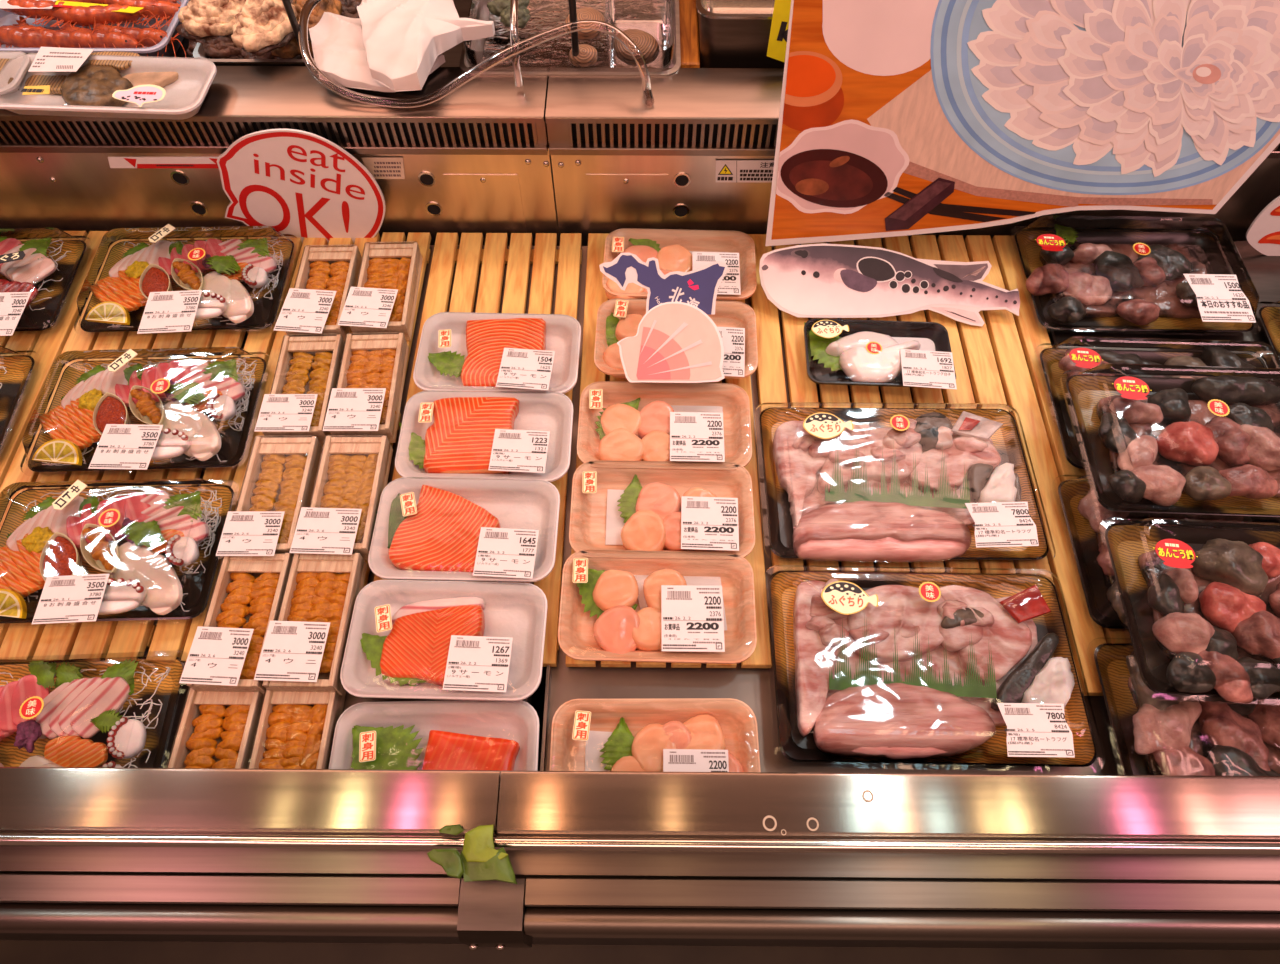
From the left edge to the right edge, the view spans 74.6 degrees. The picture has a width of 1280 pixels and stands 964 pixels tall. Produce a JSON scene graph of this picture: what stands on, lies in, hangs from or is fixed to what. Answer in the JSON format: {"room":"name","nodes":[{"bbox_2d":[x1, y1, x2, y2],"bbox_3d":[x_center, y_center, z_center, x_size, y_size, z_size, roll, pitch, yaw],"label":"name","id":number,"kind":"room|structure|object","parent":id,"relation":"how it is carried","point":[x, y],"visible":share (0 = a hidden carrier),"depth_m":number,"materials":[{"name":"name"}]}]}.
{"room":"food shop","nodes":[
{"label":"food shop","id":0,"kind":"room"},
{"bbox_2d":[0,161,1279,963],"bbox_3d":[0.004,0.297,1.692,5.000,0.020,4.400,0,60,0],"label":"floor","id":1,"kind":"structure","parent":0,"point":[11,951],"depth_m":1.40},
{"bbox_2d":[0,0,1279,950],"bbox_3d":[0.005,-0.097,1.333,2.500,0.958,1.484,0,60,0],"label":"display case","id":2,"kind":"object","parent":1,"relation":"on","point":[788,852],"depth_m":0.71,"materials":[{"name":"metal"}]},
{"bbox_2d":[0,51,30,94],"bbox_3d":[-0.845,-0.468,0.980,0.262,0.027,0.080,-1,60,-1],"label":"pack","id":3,"kind":"object","parent":2,"relation":"on","point":[14,84],"visible":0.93,"depth_m":0.98,"materials":[{"name":"white plastic"}]},
{"bbox_2d":[0,651,184,767],"bbox_3d":[-0.560,0.238,0.777,0.247,0.049,0.169,-2,60,-1],"label":"platter","id":4,"kind":"object","parent":2,"relation":"on","point":[102,713],"visible":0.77,"depth_m":0.79,"materials":[{"name":"multicoloured food"}]},
{"bbox_2d":[0,0,188,56],"bbox_3d":[-0.739,-0.592,1.106,0.359,0.051,0.192,3,60,2],"label":"pack","id":5,"kind":"object","parent":2,"relation":"on","point":[141,27],"visible":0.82,"depth_m":1.09,"materials":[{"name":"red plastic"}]},
{"bbox_2d":[0,47,216,119],"bbox_3d":[-0.617,-0.459,0.973,0.248,0.029,0.111,2,60,1],"label":"pack","id":6,"kind":"object","parent":2,"relation":"on","point":[78,82],"visible":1,"depth_m":0.97,"materials":[{"name":"white plastic"}]},
{"bbox_2d":[0,231,271,661],"bbox_3d":[-0.742,-0.077,0.983,0.499,0.016,0.592,0,60,0],"label":"wooden duckboard","id":7,"kind":"object","parent":2,"relation":"on","point":[18,641],"visible":0.28,"depth_m":0.95,"materials":[{"name":"brown wood"}]},
{"bbox_2d":[0,346,38,450],"bbox_3d":[-0.832,-0.085,0.950,0.247,0.047,0.164,-3,60,-2],"label":"platter","id":8,"kind":"object","parent":7,"relation":"on","point":[15,371],"visible":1,"depth_m":0.99,"materials":[{"name":"black paint"}]},
{"bbox_2d":[0,227,90,335],"bbox_3d":[-0.835,-0.239,1.038,0.247,0.050,0.197,-2,60,-1],"label":"platter","id":9,"kind":"object","parent":7,"relation":"on","point":[37,276],"visible":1,"depth_m":1.05,"materials":[{"name":"black paint"}]},
{"bbox_2d":[0,479,239,623],"bbox_3d":[-0.553,0.070,0.857,0.247,0.050,0.175,-1,60,-1],"label":"platter","id":10,"kind":"object","parent":7,"relation":"on","point":[75,553],"visible":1,"depth_m":0.85,"materials":[{"name":"black paint"}]},
{"bbox_2d":[40,532,81,581],"bbox_3d":[-0.580,0.082,0.844,0.036,0.015,0.070,-17,61,-10],"label":"cup","id":11,"kind":"object","parent":10,"relation":"on","point":[60,558],"depth_m":0.84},
{"bbox_2d":[80,523,119,572],"bbox_3d":[-0.546,0.070,0.853,0.032,0.015,0.070,-32,65,-17],"label":"cup","id":12,"kind":"object","parent":10,"relation":"on","point":[99,547],"depth_m":0.85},
{"bbox_2d":[20,347,271,474],"bbox_3d":[-0.558,-0.078,0.944,0.247,0.050,0.182,-2,60,-1],"label":"platter","id":13,"kind":"object","parent":7,"relation":"on","point":[122,413],"visible":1,"depth_m":0.94,"materials":[{"name":"multicoloured food"}]},
{"bbox_2d":[93,392,129,434],"bbox_3d":[-0.585,-0.070,0.933,0.036,0.015,0.070,-24,63,-14],"label":"cup","id":14,"kind":"object","parent":13,"relation":"on","point":[111,416],"depth_m":0.93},
{"bbox_2d":[129,385,164,424],"bbox_3d":[-0.550,-0.082,0.942,0.032,0.015,0.070,-39,67,-20],"label":"cup","id":15,"kind":"object","parent":13,"relation":"on","point":[145,401],"depth_m":0.94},
{"bbox_2d":[74,224,298,333],"bbox_3d":[-0.566,-0.244,1.041,0.247,0.050,0.194,-1,60,-1],"label":"platter","id":16,"kind":"object","parent":7,"relation":"on","point":[155,285],"visible":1,"depth_m":1.04,"materials":[{"name":"multicoloured food"}]},
{"bbox_2d":[139,264,171,298],"bbox_3d":[-0.594,-0.240,1.033,0.036,0.015,0.070,-17,61,-10],"label":"cup","id":17,"kind":"object","parent":16,"relation":"on","point":[154,279],"depth_m":1.03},
{"bbox_2d":[171,258,203,290],"bbox_3d":[-0.559,-0.253,1.042,0.032,0.015,0.070,-39,67,-20],"label":"cup","id":18,"kind":"object","parent":16,"relation":"on","point":[186,272],"depth_m":1.04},
{"bbox_2d":[166,687,263,768],"bbox_3d":[-0.394,0.257,0.777,0.068,0.031,0.139,0,60,0],"label":"box","id":19,"kind":"object","parent":2,"relation":"on","point":[215,729],"visible":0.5,"depth_m":0.78,"materials":[{"name":"orange food"}]},
{"bbox_2d":[193,0,315,65],"bbox_3d":[-0.457,-0.589,1.103,0.194,0.052,0.200,0,60,0],"label":"bin","id":20,"kind":"object","parent":2,"relation":"on","point":[198,52],"visible":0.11,"depth_m":1.03,"materials":[{"name":"plastic"}]},
{"bbox_2d":[187,35,241,58],"bbox_3d":[-0.533,-0.557,1.061,0.092,0.038,0.052,5,60,3],"label":"oyster","id":21,"kind":"object","parent":20,"relation":"in","point":[215,47],"visible":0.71,"depth_m":1.05,"materials":[{"name":"brown food"}]},
{"bbox_2d":[176,0,245,39],"bbox_3d":[-0.533,-0.592,1.055,0.111,0.050,0.078,-13,60,-7],"label":"oyster","id":22,"kind":"object","parent":21,"relation":"on","point":[199,18],"visible":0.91,"depth_m":1.04,"materials":[{"name":"beige food"}]},
{"bbox_2d":[237,49,274,58],"bbox_3d":[-0.489,-0.550,1.065,0.053,0.040,0.052,-2,60,-1],"label":"oyster","id":23,"kind":"object","parent":20,"relation":"in","point":[243,54],"visible":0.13,"depth_m":1.06,"materials":[{"name":"brown food"}]},
{"bbox_2d":[271,36,301,58],"bbox_3d":[-0.453,-0.561,1.067,0.054,0.041,0.048,27,63,15],"label":"oyster","id":24,"kind":"object","parent":20,"relation":"in","point":[291,50],"visible":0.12,"depth_m":1.06,"materials":[{"name":"brown food"}]},
{"bbox_2d":[231,0,297,56],"bbox_3d":[-0.453,-0.554,1.008,0.073,0.047,0.094,33,65,18],"label":"oyster","id":25,"kind":"object","parent":24,"relation":"on","point":[261,27],"visible":1,"depth_m":0.99,"materials":[{"name":"beige food"}]},
{"bbox_2d":[308,41,313,57],"bbox_3d":[-0.403,-0.561,1.063,0.050,0.039,0.055,-8,60,-5],"label":"oyster","id":26,"kind":"object","parent":20,"relation":"in","point":[309,42],"visible":0.07,"depth_m":1.05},
{"bbox_2d":[292,0,341,40],"bbox_3d":[-0.407,-0.588,1.050,0.076,0.047,0.067,37,66,19],"label":"oyster","id":27,"kind":"object","parent":26,"relation":"on","point":[333,6],"visible":0.47,"depth_m":1.03,"materials":[{"name":"brown food"}]},
{"bbox_2d":[339,0,361,17],"bbox_3d":[-0.380,-0.609,1.082,0.083,0.044,0.071,18,61,10],"label":"oyster","id":28,"kind":"object","parent":20,"relation":"in","point":[349,7],"visible":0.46,"depth_m":1.06,"materials":[{"name":"food"}]},
{"bbox_2d":[0,113,547,154],"bbox_3d":[-0.678,-0.417,1.001,1.132,0.048,0.017,0,60,0],"label":"vent grille","id":29,"kind":"object","parent":2,"relation":"attached to","point":[201,133],"depth_m":1.00,"materials":[{"name":"metal"}]},
{"bbox_2d":[146,232,430,663],"bbox_3d":[-0.384,-0.075,0.981,0.202,0.016,0.592,0,60,0],"label":"wooden duckboard","id":30,"kind":"object","parent":2,"relation":"on","point":[170,637],"visible":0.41,"depth_m":1.00,"materials":[{"name":"brown wood"}]},
{"bbox_2d":[179,552,291,693],"bbox_3d":[-0.391,0.137,0.827,0.072,0.034,0.139,1,60,0],"label":"box","id":31,"kind":"object","parent":30,"relation":"on","point":[224,654],"visible":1,"depth_m":0.82,"materials":[{"name":"orange food"}]},
{"bbox_2d":[216,435,322,555],"bbox_3d":[-0.390,0.019,0.897,0.074,0.034,0.148,0,60,0],"label":"box","id":32,"kind":"object","parent":30,"relation":"on","point":[281,471],"visible":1,"depth_m":0.89,"materials":[{"name":"brown wood"}]},
{"bbox_2d":[254,333,344,444],"bbox_3d":[-0.387,-0.108,0.971,0.077,0.034,0.144,-1,60,-1],"label":"box","id":33,"kind":"object","parent":30,"relation":"on","point":[306,374],"visible":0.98,"depth_m":0.97,"materials":[{"name":"orange food"}]},
{"bbox_2d":[254,552,366,694],"bbox_3d":[-0.321,0.137,0.828,0.074,0.034,0.139,1,60,0],"label":"box","id":34,"kind":"object","parent":30,"relation":"on","point":[303,650],"visible":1,"depth_m":0.81,"materials":[{"name":"orange food"}]},
{"bbox_2d":[274,244,361,341],"bbox_3d":[-0.396,-0.231,1.043,0.077,0.034,0.149,-1,60,0],"label":"box","id":35,"kind":"object","parent":30,"relation":"on","point":[326,274],"visible":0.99,"depth_m":1.03,"materials":[{"name":"orange food"}]},
{"bbox_2d":[289,435,392,559],"bbox_3d":[-0.314,0.018,0.898,0.080,0.034,0.149,0,60,0],"label":"box","id":36,"kind":"object","parent":30,"relation":"on","point":[352,475],"visible":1,"depth_m":0.89,"materials":[{"name":"brown wood"}]},
{"bbox_2d":[323,332,408,442],"bbox_3d":[-0.312,-0.110,0.972,0.076,0.034,0.145,-1,60,-1],"label":"box","id":37,"kind":"object","parent":30,"relation":"on","point":[366,399],"visible":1,"depth_m":0.96,"materials":[{"name":"brown wood"}]},
{"bbox_2d":[338,241,422,340],"bbox_3d":[-0.316,-0.238,1.048,0.079,0.034,0.147,3,60,2],"label":"box","id":38,"kind":"object","parent":30,"relation":"on","point":[383,298],"visible":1,"depth_m":1.04,"materials":[{"name":"orange food"}]},
{"bbox_2d":[247,688,345,768],"bbox_3d":[-0.321,0.257,0.777,0.068,0.032,0.139,0,60,0],"label":"box","id":39,"kind":"object","parent":2,"relation":"on","point":[295,730],"visible":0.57,"depth_m":0.78,"materials":[{"name":"orange food"}]},
{"bbox_2d":[282,0,312,65],"bbox_3d":[-0.402,-0.605,0.853,0.018,0.500,0.018,0,60,0],"label":"rod","id":40,"kind":"object","parent":2,"relation":"on","point":[287,5],"visible":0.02,"depth_m":0.97,"materials":[{"name":"black metal"}]},
{"bbox_2d":[217,129,385,243],"bbox_3d":[-0.432,-0.359,1.064,0.215,0.201,0.004,0,60,0],"label":"sign","id":41,"kind":"object","parent":2,"relation":"attached to","point":[301,184],"visible":0.95,"depth_m":1.05,"materials":[{"name":"white paper"}]},
{"bbox_2d":[362,157,404,178],"bbox_3d":[-0.318,-0.392,1.049,0.051,0.032,0.001,0,60,0],"label":"label","id":42,"kind":"object","parent":2,"relation":"attached to","point":[379,167],"visible":0.98,"depth_m":1.05,"materials":[{"name":"grey paper"}]},
{"bbox_2d":[309,0,494,91],"bbox_3d":[-0.296,-0.537,0.995,0.212,0.063,0.195,32,64,17],"label":"crumpled paper","id":43,"kind":"object","parent":2,"relation":"on","point":[392,45],"visible":0.99,"depth_m":0.97,"materials":[{"name":"white paper"}]},
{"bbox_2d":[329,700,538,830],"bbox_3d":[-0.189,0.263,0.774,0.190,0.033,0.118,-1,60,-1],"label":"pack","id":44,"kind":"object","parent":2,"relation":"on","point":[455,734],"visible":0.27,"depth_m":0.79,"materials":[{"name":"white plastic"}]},
{"bbox_2d":[427,824,516,883],"bbox_3d":[-0.134,0.298,0.674,0.074,0.012,0.044,0,60,0],"label":"tape","id":45,"kind":"object","parent":2,"relation":"attached to","point":[479,860],"visible":1,"depth_m":0.67,"materials":[{"name":"green plastic"}]},
{"bbox_2d":[298,0,653,107],"bbox_3d":[-0.204,-0.480,0.960,0.434,0.077,0.146,17,61,10],"label":"hose","id":46,"kind":"object","parent":2,"relation":"on","point":[309,5],"visible":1,"depth_m":0.96,"materials":[{"name":"clear plastic"}]},
{"bbox_2d":[374,233,581,666],"bbox_3d":[-0.177,-0.074,0.981,0.195,0.016,0.592,0,60,0],"label":"wooden duckboard","id":47,"kind":"object","parent":2,"relation":"on","point":[470,254],"visible":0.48,"depth_m":1.08,"materials":[{"name":"brown wood"}]},
{"bbox_2d":[340,580,547,700],"bbox_3d":[-0.188,0.154,0.818,0.191,0.033,0.118,1,60,1],"label":"pack","id":48,"kind":"object","parent":47,"relation":"on","point":[407,639],"visible":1,"depth_m":0.81,"materials":[{"name":"white plastic"}]},
{"bbox_2d":[368,477,559,581],"bbox_3d":[-0.184,0.051,0.878,0.198,0.033,0.119,1,60,1],"label":"pack","id":49,"kind":"object","parent":47,"relation":"on","point":[443,529],"visible":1,"depth_m":0.87,"materials":[{"name":"orange food"}]},
{"bbox_2d":[395,390,572,481],"bbox_3d":[-0.174,-0.049,0.937,0.196,0.033,0.118,1,60,0],"label":"pack","id":50,"kind":"object","parent":47,"relation":"on","point":[521,435],"visible":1,"depth_m":0.93,"materials":[{"name":"orange food"}]},
{"bbox_2d":[413,312,580,393],"bbox_3d":[-0.166,-0.149,0.996,0.190,0.033,0.120,1,60,1],"label":"pack","id":51,"kind":"object","parent":47,"relation":"on","point":[458,351],"visible":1,"depth_m":0.99,"materials":[{"name":"white plastic"}]},
{"bbox_2d":[510,0,522,86],"bbox_3d":[-0.141,-0.511,0.967,0.011,0.080,0.079,0,60,0],"label":"tube","id":52,"kind":"object","parent":2,"relation":"on","point":[513,3],"visible":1,"depth_m":0.94,"materials":[{"name":"clear plastic"}]},
{"bbox_2d":[459,0,680,108],"bbox_3d":[-0.084,-0.586,1.074,0.268,0.100,0.240,0,60,0],"label":"plastic container","id":53,"kind":"object","parent":2,"relation":"on","point":[658,18],"visible":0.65,"depth_m":1.10,"materials":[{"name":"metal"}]},
{"bbox_2d":[487,0,529,27],"bbox_3d":[-0.171,-0.612,1.092,0.058,0.025,0.056,0,60,0],"label":"clump","id":54,"kind":"object","parent":53,"relation":"on","point":[498,8],"visible":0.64,"depth_m":1.08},
{"bbox_2d":[569,44,597,66],"bbox_3d":[-0.068,-0.514,1.014,0.035,0.020,0.026,-10,60,-6],"label":"clam","id":55,"kind":"object","parent":53,"relation":"in","point":[587,56],"visible":0.99,"depth_m":1.01,"materials":[{"name":"beige food"}]},
{"bbox_2d":[564,7,604,39],"bbox_3d":[-0.071,-0.591,1.083,0.052,0.027,0.041,0,60,0],"label":"clam","id":56,"kind":"object","parent":53,"relation":"in","point":[586,13],"visible":0.74,"depth_m":1.07,"materials":[{"name":"beige food"}]},
{"bbox_2d":[613,29,659,65],"bbox_3d":[-0.005,-0.543,1.050,0.059,0.030,0.045,17,61,10],"label":"clam","id":57,"kind":"object","parent":53,"relation":"in","point":[647,44],"visible":0.88,"depth_m":1.04,"materials":[{"name":"beige food"}]},
{"bbox_2d":[568,0,579,67],"bbox_3d":[-0.077,-0.603,0.852,0.018,0.500,0.018,0,60,0],"label":"rod","id":58,"kind":"object","parent":2,"relation":"on","point":[572,3],"visible":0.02,"depth_m":0.98,"materials":[{"name":"black plastic"}]},
{"bbox_2d":[549,698,760,771],"bbox_3d":[0.014,0.260,0.776,0.192,0.032,0.116,0,60,0],"label":"pack","id":59,"kind":"object","parent":2,"relation":"on","point":[680,734],"visible":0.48,"depth_m":0.78,"materials":[{"name":"orange food"}]},
{"bbox_2d":[565,233,771,667],"bbox_3d":[0.030,-0.073,0.980,0.204,0.016,0.592,0,60,0],"label":"wooden duckboard","id":60,"kind":"object","parent":2,"relation":"on","point":[595,296],"visible":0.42,"depth_m":0.94,"materials":[{"name":"brown wood"}]},
{"bbox_2d":[558,549,756,663],"bbox_3d":[0.017,0.125,0.836,0.192,0.032,0.116,1,60,1],"label":"pack","id":61,"kind":"object","parent":60,"relation":"on","point":[612,609],"visible":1,"depth_m":0.83,"materials":[{"name":"orange food"}]},
{"bbox_2d":[569,460,754,559],"bbox_3d":[0.023,0.032,0.890,0.192,0.032,0.116,1,60,0],"label":"pack","id":62,"kind":"object","parent":60,"relation":"on","point":[612,509],"visible":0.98,"depth_m":0.88,"materials":[{"name":"pink plastic"}]},
{"bbox_2d":[577,381,751,470],"bbox_3d":[0.028,-0.060,0.944,0.192,0.032,0.116,1,60,1],"label":"pack","id":63,"kind":"object","parent":60,"relation":"on","point":[619,420],"visible":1,"depth_m":0.94,"materials":[{"name":"orange food"}]},
{"bbox_2d":[599,252,727,382],"bbox_3d":[0.025,-0.182,0.935,0.141,0.095,0.109,1,60,0],"label":"sign","id":64,"kind":"object","parent":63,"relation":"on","point":[676,340],"visible":1,"depth_m":0.93,"materials":[{"name":"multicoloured paper"}]},
{"bbox_2d":[594,298,757,378],"bbox_3d":[0.043,-0.167,1.007,0.192,0.032,0.121,1,60,1],"label":"pack","id":65,"kind":"object","parent":60,"relation":"on","point":[618,319],"visible":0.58,"depth_m":1.00,"materials":[{"name":"pink plastic"}]},
{"bbox_2d":[602,228,756,300],"bbox_3d":[0.050,-0.271,1.068,0.192,0.032,0.123,2,60,1],"label":"pack","id":66,"kind":"object","parent":60,"relation":"on","point":[682,250],"visible":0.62,"depth_m":1.07,"materials":[{"name":"pink plastic"}]},
{"bbox_2d":[679,0,699,67],"bbox_3d":[0.059,-0.635,1.129,0.031,0.054,0.320,0,60,0],"label":"batten","id":67,"kind":"object","parent":2,"relation":"on","point":[688,17],"visible":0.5,"depth_m":1.05,"materials":[{"name":"orange wood"}]},
{"bbox_2d":[696,0,784,67],"bbox_3d":[0.187,-0.603,1.075,0.240,0.115,0.220,0,60,0],"label":"metal tray","id":68,"kind":"object","parent":2,"relation":"on","point":[731,33],"visible":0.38,"depth_m":1.01,"materials":[{"name":"silver metal"}]},
{"bbox_2d":[716,160,773,181],"bbox_3d":[0.132,-0.388,1.049,0.078,0.034,0.001,0,60,0],"label":"label","id":69,"kind":"object","parent":2,"relation":"attached to","point":[726,170],"visible":0.85,"depth_m":1.05,"materials":[{"name":"white paper"}]},
{"bbox_2d":[767,0,790,61],"bbox_3d":[0.178,-0.521,0.964,0.058,0.098,0.010,2,60,1],"label":"card","id":70,"kind":"object","parent":2,"relation":"on","point":[777,43],"visible":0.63,"depth_m":0.96,"materials":[{"name":"yellow paper"}]},
{"bbox_2d":[546,120,1279,158],"bbox_3d":[0.573,-0.410,0.996,1.366,0.048,0.017,0,60,0],"label":"vent grille","id":71,"kind":"object","parent":2,"relation":"attached to","point":[564,138],"depth_m":1.01,"materials":[{"name":"metal"}]},
{"bbox_2d":[747,234,1131,695],"bbox_3d":[0.322,-0.060,0.973,0.363,0.016,0.618,0,60,0],"label":"wooden duckboard","id":72,"kind":"object","parent":2,"relation":"on","point":[1014,339],"visible":0.3,"depth_m":1.00,"materials":[{"name":"brown wood"}]},
{"bbox_2d":[804,318,956,388],"bbox_3d":[0.282,-0.147,0.995,0.172,0.031,0.108,2,60,1],"label":"pack","id":73,"kind":"object","parent":72,"relation":"on","point":[837,351],"visible":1,"depth_m":0.99,"materials":[{"name":"black paint"}]},
{"bbox_2d":[759,243,1019,325],"bbox_3d":[0.307,-0.242,1.031,0.322,0.063,0.073,2,60,1],"label":"fish sign","id":74,"kind":"object","parent":72,"relation":"on","point":[822,280],"visible":1,"depth_m":1.03,"materials":[{"name":"white paper"}]},
{"bbox_2d":[755,402,1055,562],"bbox_3d":[0.280,-0.009,0.903,0.300,0.050,0.200,0,60,0],"label":"pack","id":75,"kind":"object","parent":72,"relation":"on","point":[841,484],"visible":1,"depth_m":0.90,"materials":[{"name":"black paint"}]},
{"bbox_2d":[763,565,1104,772],"bbox_3d":[0.274,0.168,0.799,0.300,0.050,0.200,1,60,0],"label":"pack","id":76,"kind":"object","parent":72,"relation":"on","point":[873,667],"visible":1,"depth_m":0.79,"materials":[{"name":"pink food"}]},
{"bbox_2d":[1053,474,1279,628],"bbox_3d":[0.580,0.067,0.858,0.272,0.052,0.180,2,60,1],"label":"pack","id":77,"kind":"object","parent":72,"relation":"on","point":[1083,513],"visible":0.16,"depth_m":0.87,"materials":[{"name":"black paint"}]},
{"bbox_2d":[1058,480,1127,628],"bbox_3d":[0.580,0.077,0.874,0.262,0.014,0.170,1,60,1],"label":"tray","id":78,"kind":"object","parent":77,"relation":"attached to","point":[1088,541],"depth_m":0.87,"materials":[{"name":"black paint"}]},
{"bbox_2d":[1099,518,1279,703],"bbox_3d":[0.581,0.113,0.768,0.272,0.054,0.183,2,60,1],"label":"pack","id":79,"kind":"object","parent":77,"relation":"on","point":[1201,605],"visible":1,"depth_m":0.77,"materials":[{"name":"food"}]},
{"bbox_2d":[1089,637,1279,775],"bbox_3d":[0.568,0.228,0.763,0.272,0.052,0.181,2,60,1],"label":"pack","id":80,"kind":"object","parent":72,"relation":"on","point":[1154,733],"visible":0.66,"depth_m":0.77,"materials":[{"name":"black paint"}]},
{"bbox_2d":[1094,643,1149,774],"bbox_3d":[0.568,0.237,0.780,0.262,0.014,0.170,2,60,1],"label":"tray","id":81,"kind":"object","parent":80,"relation":"attached to","point":[1124,698],"depth_m":0.80,"materials":[{"name":"black paint"}]},
{"bbox_2d":[765,0,1279,245],"bbox_3d":[0.439,-0.402,0.940,0.572,0.291,0.074,-1,60,0],"label":"poster","id":82,"kind":"object","parent":2,"relation":"on","point":[897,117],"visible":1,"depth_m":0.92,"materials":[{"name":"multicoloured paper"}]},
{"bbox_2d":[1010,215,1260,331],"bbox_3d":[0.618,-0.257,1.047,0.276,0.054,0.196,1,60,1],"label":"pack","id":83,"kind":"object","parent":2,"relation":"on","point":[1076,280],"visible":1,"depth_m":1.04,"materials":[{"name":"black paint"}]},
{"bbox_2d":[1035,336,1279,468],"bbox_3d":[0.604,-0.090,0.951,0.272,0.056,0.180,2,60,1],"label":"pack","id":84,"kind":"object","parent":2,"relation":"on","point":[1054,361],"visible":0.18,"depth_m":0.98,"materials":[{"name":"black paint"}]},
{"bbox_2d":[1061,363,1279,516],"bbox_3d":[0.591,-0.047,0.862,0.272,0.054,0.180,2,60,1],"label":"pack","id":85,"kind":"object","parent":84,"relation":"on","point":[1209,444],"visible":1,"depth_m":0.86,"materials":[{"name":"red food"}]},
{"bbox_2d":[1246,196,1279,255],"bbox_3d":[0.842,-0.326,1.070,0.126,0.114,0.017,3,60,2],"label":"sign","id":86,"kind":"object","parent":2,"relation":"on","point":[1263,234],"visible":1,"depth_m":1.07,"materials":[{"name":"white paper"}]},
{"bbox_2d":[1258,301,1279,359],"bbox_3d":[0.888,-0.146,0.983,0.272,0.052,0.180,3,60,2],"label":"pack","id":87,"kind":"object","parent":2,"relation":"on","point":[1269,315],"visible":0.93,"depth_m":1.03,"materials":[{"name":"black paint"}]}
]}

